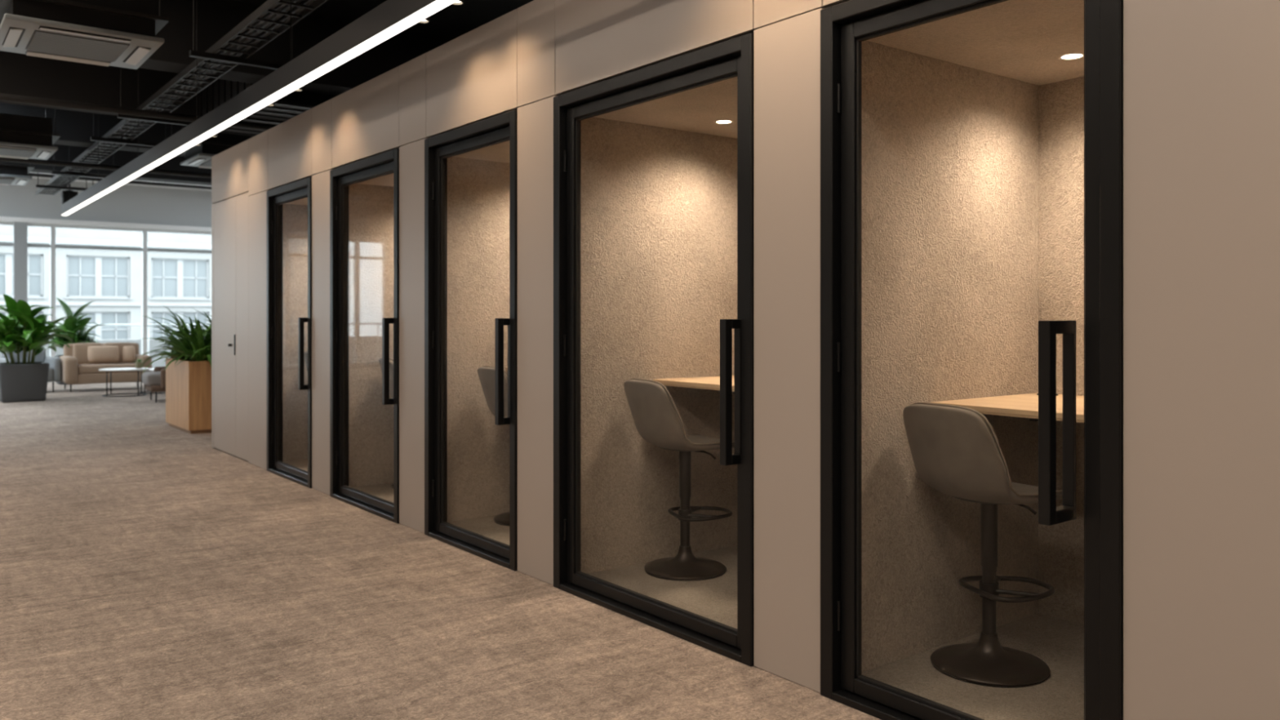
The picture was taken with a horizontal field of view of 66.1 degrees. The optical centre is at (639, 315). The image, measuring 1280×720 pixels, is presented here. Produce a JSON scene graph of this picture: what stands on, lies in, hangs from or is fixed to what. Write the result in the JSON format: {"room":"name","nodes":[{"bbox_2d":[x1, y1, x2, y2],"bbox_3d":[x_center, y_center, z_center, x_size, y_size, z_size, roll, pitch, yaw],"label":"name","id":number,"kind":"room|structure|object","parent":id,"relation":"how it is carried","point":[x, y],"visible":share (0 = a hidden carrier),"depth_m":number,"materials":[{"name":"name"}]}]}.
{"room":"open-plan office","nodes":[
{"label":"open-plan office","id":0,"kind":"room"},
{"bbox_2d":[0,177,211,226],"bbox_3d":[-13.411,-2.417,20.106,13.200,0.965,0.270,0,0,-37],"label":"wall","id":1,"kind":"structure","parent":0,"point":[133,204],"depth_m":21.54,"materials":[{"name":"grey paint"}]},
{"bbox_2d":[0,221,53,356],"bbox_3d":[-13.094,-0.352,20.235,1.760,3.165,0.150,0,0,-37],"label":"window","id":2,"kind":"structure","parent":1,"relation":"in","point":[30,224],"depth_m":20.69,"materials":[{"name":"silver metal"}]},
{"bbox_2d":[53,224,145,356],"bbox_3d":[-11.698,-0.352,21.307,1.760,3.165,0.150,0,0,-37],"label":"window","id":3,"kind":"structure","parent":1,"relation":"in","point":[142,249],"depth_m":21.46,"materials":[{"name":"silver metal"}]},
{"bbox_2d":[0,216,211,231],"bbox_3d":[-13.286,-1.982,19.943,13.200,0.095,0.139,0,0,-37],"label":"trim","id":4,"kind":"structure","parent":1,"relation":"attached to","point":[4,219],"depth_m":21.19,"materials":[{"name":"white"}]},
{"bbox_2d":[145,228,211,355],"bbox_3d":[-10.302,-0.352,22.378,1.760,3.165,0.150,0,0,-37],"label":"window","id":5,"kind":"structure","parent":1,"relation":"in","point":[147,230],"depth_m":21.93,"materials":[{"name":"silver metal"}]},
{"bbox_2d":[29,0,533,191],"bbox_3d":[-4.514,-2.960,8.511,13.200,0.180,29.000,0,0,-37],"label":"ceiling","id":6,"kind":"structure","parent":0,"point":[451,22],"depth_m":9.48,"materials":[{"name":"black"}]},
{"bbox_2d":[0,160,35,186],"bbox_3d":[-9.081,-2.391,13.723,1.000,1.016,0.970,0,0,-37],"label":"air conditioner","id":7,"kind":"object","parent":6,"relation":"hanging from","point":[11,173],"visible":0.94,"depth_m":13.57,"materials":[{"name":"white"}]},
{"bbox_2d":[0,177,15,184],"bbox_3d":[-9.071,-1.895,13.711,0.570,0.013,0.570,0,0,-38],"label":"grille","id":8,"kind":"object","parent":7,"relation":"attached to","point":[9,181],"depth_m":13.83,"materials":[{"name":"grey metal"}]},
{"bbox_2d":[0,107,61,159],"bbox_3d":[-7.324,-2.391,11.352,1.000,1.016,0.970,0,0,-37],"label":"air conditioner","id":9,"kind":"object","parent":6,"relation":"hanging from","point":[21,136],"visible":0.95,"depth_m":11.15,"materials":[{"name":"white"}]},
{"bbox_2d":[0,146,36,157],"bbox_3d":[-7.315,-1.895,11.340,0.570,0.013,0.570,0,0,-38],"label":"grille","id":10,"kind":"object","parent":9,"relation":"attached to","point":[3,151],"depth_m":11.36,"materials":[{"name":"grey metal"}]},
{"bbox_2d":[61,178,78,204],"bbox_3d":[-9.808,-2.409,16.922,0.230,0.979,0.208,0,0,-37],"label":"ceiling speaker","id":11,"kind":"object","parent":6,"relation":"hanging from","point":[67,195],"visible":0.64,"depth_m":16.83,"materials":[{"name":"black plastic"}]},
{"bbox_2d":[63,191,77,202],"bbox_3d":[-9.747,-2.030,16.842,0.200,0.190,0.007,0,0,-38],"label":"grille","id":12,"kind":"object","parent":11,"relation":"attached to","point":[68,195],"depth_m":16.83,"materials":[{"name":"black metal"}]},
{"bbox_2d":[0,0,168,69],"bbox_3d":[-3.978,-2.391,6.950,1.000,1.016,0.970,0,0,-37],"label":"air conditioner","id":13,"kind":"object","parent":6,"relation":"hanging from","point":[122,33],"visible":1,"depth_m":6.73,"materials":[{"name":"grey"}]},
{"bbox_2d":[25,30,129,62],"bbox_3d":[-3.969,-1.899,6.938,0.570,0.005,0.570,0,0,-37],"label":"grille","id":14,"kind":"object","parent":13,"relation":"attached to","point":[39,41],"depth_m":6.89,"materials":[{"name":"grey plastic"}]},
{"bbox_2d":[0,102,186,155],"bbox_3d":[-7.679,-2.575,12.636,13.180,0.649,0.400,0,0,-37],"label":"beam","id":15,"kind":"structure","parent":6,"relation":"attached to","point":[75,128],"depth_m":12.76,"materials":[{"name":"black metal"}]},
{"bbox_2d":[0,50,199,115],"bbox_3d":[-6.142,-2.575,10.633,13.180,0.649,0.350,0,0,-37],"label":"beam","id":16,"kind":"structure","parent":6,"relation":"attached to","point":[20,74],"depth_m":10.55,"materials":[{"name":"black"}]},
{"bbox_2d":[0,156,211,177],"bbox_3d":[-8.045,-2.462,13.112,13.000,0.874,0.078,0,0,-37],"label":"pipe","id":17,"kind":"object","parent":6,"relation":"hanging from","point":[53,162],"visible":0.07,"depth_m":13.49,"materials":[{"name":"grey metal"}]},
{"bbox_2d":[27,144,211,186],"bbox_3d":[-9.567,-2.575,15.096,13.180,0.649,0.400,0,0,-37],"label":"beam","id":18,"kind":"structure","parent":6,"relation":"attached to","point":[64,153],"depth_m":15.87,"materials":[{"name":"black metal"}]},
{"bbox_2d":[27,173,211,189],"bbox_3d":[-11.028,-2.675,17.000,13.000,0.449,0.068,0,0,-37],"label":"pipe","id":19,"kind":"object","parent":6,"relation":"hanging from","point":[47,175],"visible":0.3,"depth_m":18.35,"materials":[{"name":"grey metal"}]},
{"bbox_2d":[0,93,276,130],"bbox_3d":[-5.427,-2.462,9.701,13.000,0.874,0.078,0,0,-37],"label":"pipe","id":20,"kind":"object","parent":6,"relation":"hanging from","point":[4,97],"visible":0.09,"depth_m":9.80,"materials":[{"name":"grey metal"}]},
{"bbox_2d":[35,0,328,195],"bbox_3d":[-3.381,-2.497,8.308,0.850,0.804,23.300,0,0,-37],"label":"cable tray","id":21,"kind":"object","parent":6,"relation":"hanging from","point":[220,64],"visible":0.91,"depth_m":8.78,"materials":[{"name":"grey metal"}]},
{"bbox_2d":[180,124,253,168],"bbox_3d":[-5.149,-2.391,12.328,1.000,1.016,0.970,0,0,-37],"label":"air conditioner","id":22,"kind":"object","parent":6,"relation":"hanging from","point":[200,156],"visible":0.31,"depth_m":11.89,"materials":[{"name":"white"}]},
{"bbox_2d":[200,159,211,166],"bbox_3d":[-5.140,-1.895,12.316,0.570,0.013,0.570,0,0,-38],"label":"grille","id":23,"kind":"object","parent":22,"relation":"attached to","point":[207,162],"depth_m":12.20,"materials":[{"name":"grey metal"}]},
{"bbox_2d":[61,0,463,215],"bbox_3d":[-2.409,-2.181,6.660,0.216,1.436,19.500,0,0,-37],"label":"linear pendant light","id":24,"kind":"object","parent":6,"relation":"hanging from","point":[389,18],"depth_m":6.36,"materials":[{"name":"grey metal"}]},
{"bbox_2d":[200,79,337,136],"bbox_3d":[-4.033,-2.502,10.676,0.930,0.794,2.050,0,0,-37],"label":"cable tray","id":25,"kind":"object","parent":6,"relation":"hanging from","point":[295,103],"visible":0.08,"depth_m":10.32,"materials":[{"name":"black metal"}]},
{"bbox_2d":[138,0,449,95],"bbox_3d":[-4.605,-2.575,8.630,13.180,0.649,0.400,0,0,-37],"label":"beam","id":26,"kind":"structure","parent":6,"relation":"attached to","point":[215,18],"depth_m":9.27,"materials":[{"name":"black metal"}]},
{"bbox_2d":[283,204,307,460],"bbox_3d":[-2.772,0.120,9.082,1.340,2.360,0.025,0,0,-37],"label":"wall","id":27,"kind":"structure","parent":0,"point":[295,216],"depth_m":8.81,"materials":[{"name":"fabric"}]},
{"bbox_2d":[284,197,307,205],"bbox_3d":[-2.312,-1.019,8.454,1.304,0.042,1.518,0,0,-37],"label":"ceiling","id":28,"kind":"structure","parent":0,"point":[304,201],"depth_m":8.68,"materials":[{"name":"fabric"}]},
{"bbox_2d":[348,183,393,487],"bbox_3d":[-1.743,0.120,7.741,1.340,2.360,0.025,0,0,-37],"label":"wall","id":29,"kind":"structure","parent":0,"point":[371,207],"depth_m":7.48,"materials":[{"name":"fabric"}]},
{"bbox_2d":[357,173,393,186],"bbox_3d":[-1.314,-1.019,7.153,1.304,0.042,1.418,0,0,-37],"label":"ceiling","id":30,"kind":"structure","parent":0,"point":[388,180],"depth_m":7.31,"materials":[{"name":"fabric"}]},
{"bbox_2d":[447,156,509,521],"bbox_3d":[-0.784,0.120,6.492,1.340,2.360,0.025,0,0,-37],"label":"wall","id":31,"kind":"structure","parent":0,"point":[478,190],"depth_m":6.27,"materials":[{"name":"fabric"}]},
{"bbox_2d":[453,140,509,163],"bbox_3d":[-0.393,-1.019,5.953,1.304,0.042,1.293,0,0,-37],"label":"ceiling","id":32,"kind":"structure","parent":0,"point":[500,152],"depth_m":6.06,"materials":[{"name":"fabric"}]},
{"bbox_2d":[0,381,1084,719],"bbox_3d":[-4.514,1.334,8.511,13.200,0.092,29.000,0,0,-37],"label":"floor","id":33,"kind":"structure","parent":0,"point":[149,570],"depth_m":4.23,"materials":[{"name":"carpet"}]},
{"bbox_2d":[13,222,27,302],"bbox_3d":[-12.790,-0.318,20.315,0.240,3.235,0.085,0,0,-37],"label":"column","id":34,"kind":"structure","parent":33,"relation":"on","point":[20,228],"depth_m":20.28,"materials":[{"name":"grey paint"}]},
{"bbox_2d":[0,349,61,391],"bbox_3d":[-10.460,0.915,16.830,0.700,0.770,0.840,0,0,45],"label":"armchair","id":35,"kind":"object","parent":33,"relation":"on","point":[55,363],"visible":0.43,"depth_m":16.86,"materials":[{"name":"grey fabric"}]},
{"bbox_2d":[0,293,75,402],"bbox_3d":[-9.481,0.478,15.039,1.480,1.644,1.598,0,0,-37],"label":"potted plant","id":36,"kind":"object","parent":33,"relation":"on","point":[20,331],"visible":1,"depth_m":14.91,"materials":[{"name":"green plant"}]},
{"bbox_2d":[45,297,106,384],"bbox_3d":[-10.909,0.471,18.916,1.111,1.657,1.192,0,0,19],"label":"potted plant","id":37,"kind":"object","parent":33,"relation":"on","point":[77,326],"visible":0.59,"depth_m":18.78,"materials":[{"name":"green plant"}]},
{"bbox_2d":[59,342,151,391],"bbox_3d":[-9.476,0.889,17.442,1.360,0.821,0.874,0,0,-37],"label":"sofa","id":38,"kind":"object","parent":33,"relation":"on","point":[76,369],"visible":0.77,"depth_m":17.23,"materials":[{"name":"beige fabric"}]},
{"bbox_2d":[72,342,103,364],"bbox_3d":[-9.784,0.680,17.449,0.470,0.400,0.170,0,-10,-38],"label":"cushion","id":39,"kind":"object","parent":38,"relation":"on","point":[79,349],"depth_m":17.33,"materials":[{"name":"beige fabric"}]},
{"bbox_2d":[87,346,119,363],"bbox_3d":[-9.464,0.675,17.361,0.500,0.298,0.194,0,0,-38],"label":"cushion","id":40,"kind":"object","parent":38,"relation":"on","point":[98,354],"visible":1,"depth_m":17.29,"materials":[{"name":"beige fabric"}]},
{"bbox_2d":[77,362,139,373],"bbox_3d":[-9.436,0.925,17.389,1.000,0.160,0.640,0,0,-38],"label":"seat cushion","id":41,"kind":"object","parent":38,"relation":"on","point":[82,367],"depth_m":17.15,"materials":[{"name":"beige fabric"}]},
{"bbox_2d":[103,342,133,363],"bbox_3d":[-9.404,0.680,17.742,0.470,0.400,0.170,0,-10,-38],"label":"cushion","id":42,"kind":"object","parent":38,"relation":"on","point":[120,345],"depth_m":17.69,"materials":[{"name":"beige fabric"}]},
{"bbox_2d":[122,346,135,362],"bbox_3d":[-9.146,0.680,17.611,0.200,0.288,0.174,0,0,-26],"label":"cushion","id":43,"kind":"object","parent":38,"relation":"on","point":[128,352],"visible":1,"depth_m":17.56,"materials":[{"name":"beige fabric"}]},
{"bbox_2d":[98,367,150,396],"bbox_3d":[-8.407,1.079,16.049,0.740,0.437,0.740,0,0,-37],"label":"coffee table","id":44,"kind":"object","parent":33,"relation":"on","point":[122,369],"visible":1,"depth_m":15.93,"materials":[{"name":"white"}]},
{"bbox_2d":[133,358,142,368],"bbox_3d":[-8.281,0.772,16.246,0.198,0.174,0.151,0,0,-37],"label":"vase","id":45,"kind":"object","parent":44,"relation":"on","point":[138,364],"visible":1,"depth_m":16.21,"materials":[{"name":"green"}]},
{"bbox_2d":[138,368,165,393],"bbox_3d":[-8.159,1.099,16.743,0.720,0.397,0.720,0,0,-37],"label":"coffee table","id":46,"kind":"object","parent":33,"relation":"on","point":[150,369],"visible":0.2,"depth_m":16.45,"materials":[{"name":"white"}]},
{"bbox_2d":[142,366,165,402],"bbox_3d":[-7.173,0.915,15.169,0.848,0.769,0.820,0,0,-34],"label":"armchair","id":47,"kind":"object","parent":33,"relation":"on","point":[155,380],"visible":0.43,"depth_m":14.75,"materials":[{"name":"grey fabric"}]},
{"bbox_2d":[137,304,211,434],"bbox_3d":[-4.878,0.567,11.580,1.852,1.467,2.225,0,0,-33],"label":"planter","id":48,"kind":"object","parent":33,"relation":"on","point":[188,372],"visible":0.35,"depth_m":10.96,"materials":[{"name":"brown wood"}]},
{"bbox_2d":[304,351,307,371],"bbox_3d":[-2.723,0.799,8.795,0.537,0.978,0.430,0,0,-32],"label":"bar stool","id":49,"kind":"object","parent":33,"relation":"on","point":[306,352],"visible":0.11,"depth_m":8.66,"materials":[{"name":"fabric"}]},
{"bbox_2d":[378,358,393,488],"bbox_3d":[-1.694,0.799,7.455,0.537,0.978,0.430,0,0,-29],"label":"bar stool","id":50,"kind":"object","parent":33,"relation":"on","point":[391,361],"visible":0.1,"depth_m":7.25,"materials":[{"name":"grey"}]},
{"bbox_2d":[477,365,509,526],"bbox_3d":[-0.735,0.799,6.204,0.537,0.978,0.430,0,0,-33],"label":"bar stool","id":51,"kind":"object","parent":33,"relation":"on","point":[486,373],"visible":0.3,"depth_m":6.06,"materials":[{"name":"grey"}]},
{"bbox_2d":[623,377,734,581],"bbox_3d":[0.208,0.799,4.975,0.537,0.978,0.430,0,0,-31],"label":"bar stool","id":52,"kind":"object","parent":33,"relation":"on","point":[655,419],"visible":0.97,"depth_m":4.87,"materials":[{"name":"grey"}]},
{"bbox_2d":[902,402,1062,688],"bbox_3d":[1.262,0.799,3.603,0.537,0.978,0.430,0,0,-30],"label":"bar stool","id":53,"kind":"object","parent":33,"relation":"on","point":[954,452],"visible":0.98,"depth_m":3.50,"materials":[{"name":"grey plastic"}]},
{"bbox_2d":[581,116,737,573],"bbox_3d":[0.160,0.120,5.262,1.340,2.360,0.025,0,0,-37],"label":"wall","id":54,"kind":"structure","parent":0,"point":[659,205],"depth_m":5.17,"materials":[{"name":"fabric"}]},
{"bbox_2d":[593,76,737,138],"bbox_3d":[0.602,-1.019,4.656,1.304,0.042,1.463,0,0,-37],"label":"ceiling","id":55,"kind":"structure","parent":0,"point":[696,109],"depth_m":4.80,"materials":[{"name":"fabric"}]},
{"bbox_2d":[713,120,733,124],"bbox_3d":[0.430,-1.002,5.057,0.104,0.013,0.104,0,0,-37],"label":"recessed light","id":56,"kind":"object","parent":55,"relation":"in","point":[717,122],"visible":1,"depth_m":5.06,"materials":[{"name":"beige"}]},
{"bbox_2d":[716,120,731,123],"bbox_3d":[0.430,-1.000,5.057,0.077,0.004,0.077,0,0,-38],"label":"diffuser","id":57,"kind":"object","parent":56,"relation":"attached to","point":[717,122],"depth_m":5.06,"materials":[{"name":"white plastic"}]},
{"bbox_2d":[211,0,1279,719],"bbox_3d":[1.030,-0.135,4.124,1.545,2.870,15.290,0,0,-37],"label":"wall","id":58,"kind":"structure","parent":0,"point":[1202,77],"depth_m":3.43,"materials":[{"name":"beige"}]},
{"bbox_2d":[213,191,248,461],"bbox_3d":[-3.829,0.094,9.175,0.052,2.388,1.156,0,0,-37],"label":"door","id":59,"kind":"structure","parent":58,"relation":"in","point":[230,215],"depth_m":9.17,"materials":[{"name":"beige laminate"}]},
{"bbox_2d":[266,177,311,488],"bbox_3d":[-2.786,0.125,7.864,0.167,2.350,1.070,0,0,-37],"label":"door","id":60,"kind":"structure","parent":58,"relation":"in","point":[277,197],"depth_m":8.21,"materials":[{"name":"black metal"}]},
{"bbox_2d":[329,148,399,523],"bbox_3d":[-1.851,0.125,6.644,0.167,2.350,1.175,0,0,-37],"label":"door","id":61,"kind":"structure","parent":58,"relation":"in","point":[385,163],"depth_m":7.03,"materials":[{"name":"black metal"}]},
{"bbox_2d":[424,110,517,571],"bbox_3d":[-0.933,0.125,5.448,0.167,2.350,1.060,0,0,-37],"label":"door","id":62,"kind":"structure","parent":58,"relation":"in","point":[501,128],"depth_m":5.78,"materials":[{"name":"black metal"}]},
{"bbox_2d":[553,32,753,666],"bbox_3d":[0.023,0.125,4.202,0.167,2.350,1.360,0,0,-37],"label":"door","id":63,"kind":"structure","parent":58,"relation":"in","point":[734,57],"depth_m":4.17,"materials":[{"name":"black metal"}]},
{"bbox_2d":[820,0,1123,719],"bbox_3d":[0.946,0.125,2.975,0.197,2.350,1.034,0,0,-37],"label":"door","id":64,"kind":"structure","parent":58,"relation":"in","point":[845,25],"depth_m":3.00,"materials":[{"name":"black metal"}]},
{"bbox_2d":[861,40,1038,672],"bbox_3d":[1.213,0.120,3.890,1.340,2.360,0.025,0,0,-37],"label":"wall","id":65,"kind":"structure","parent":0,"point":[949,151],"depth_m":3.84,"materials":[{"name":"fabric"}]},
{"bbox_2d":[866,0,1084,85],"bbox_3d":[1.546,-1.019,3.426,1.304,0.042,1.105,0,0,-37],"label":"ceiling","id":66,"kind":"structure","parent":0,"point":[1021,40],"depth_m":3.55,"materials":[{"name":"fabric"}]},
{"bbox_2d":[1057,53,1084,60],"bbox_3d":[1.661,-1.002,3.783,0.104,0.013,0.104,0,0,-37],"label":"recessed light","id":67,"kind":"object","parent":66,"relation":"in","point":[1070,56],"visible":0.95,"depth_m":3.79,"materials":[{"name":"beige"}]},
{"bbox_2d":[1061,53,1082,58],"bbox_3d":[1.661,-1.000,3.783,0.077,0.004,0.077,0,0,-38],"label":"diffuser","id":68,"kind":"object","parent":67,"relation":"attached to","point":[1066,55],"depth_m":3.78,"materials":[{"name":"white plastic"}]},
{"bbox_2d":[1038,76,1084,624],"bbox_3d":[2.080,0.120,3.835,0.030,2.360,1.115,0,0,-37],"label":"wall","id":69,"kind":"structure","parent":0,"point":[1060,104],"depth_m":4.18,"materials":[{"name":"fabric"}]},
{"bbox_2d":[930,392,1084,422],"bbox_3d":[1.762,0.463,3.591,0.768,0.274,1.110,0,0,-37],"label":"desk","id":70,"kind":"object","parent":69,"relation":"attached to","point":[1026,405],"visible":0.2,"depth_m":3.67,"materials":[{"name":"brown wood"}]},
{"bbox_3d":[1.136,0.120,5.066,0.030,2.360,1.473,0,0,-37],"label":"wall","id":71,"kind":"structure","parent":0,"visible":0},
{"bbox_2d":[653,375,734,391],"bbox_3d":[0.818,0.463,4.822,0.768,0.274,1.467,0,0,-37],"label":"desk","id":72,"kind":"object","parent":71,"relation":"attached to","point":[713,383],"visible":0.02,"depth_m":5.01,"materials":[{"name":"brown wood"}]},
{"label":"outside","id":73,"kind":"structure","parent":0,"visible":0},
{"bbox_3d":[-16.223,1.410,34.284,44.000,0.180,25.650,0,0,-37],"label":"terrace","id":74,"kind":"object","parent":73,"visible":0},
{"bbox_2d":[0,338,173,368],"bbox_3d":[-10.166,0.950,26.390,44.000,0.739,0.250,0,0,-37],"label":"wall","id":75,"kind":"structure","parent":74,"relation":"on","point":[153,343],"depth_m":24.63,"materials":[{"name":"grey"}]},
{"bbox_2d":[45,323,210,355],"bbox_3d":[-13.511,0.739,20.237,13.200,1.122,0.044,0,0,-37],"label":"guard rail","id":76,"kind":"object","parent":74,"relation":"on","point":[88,325],"visible":0.14,"depth_m":22.11,"materials":[{"name":"silver metal"}]},
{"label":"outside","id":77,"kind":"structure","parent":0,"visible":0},
{"bbox_2d":[0,225,211,340],"bbox_3d":[-24.183,-2.060,44.657,44.000,7.280,0.900,0,0,-37],"label":"window","id":78,"kind":"structure","parent":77,"point":[180,282],"depth_m":44.84,"materials":[{"name":"painted plaster"},{"name":"glass"}]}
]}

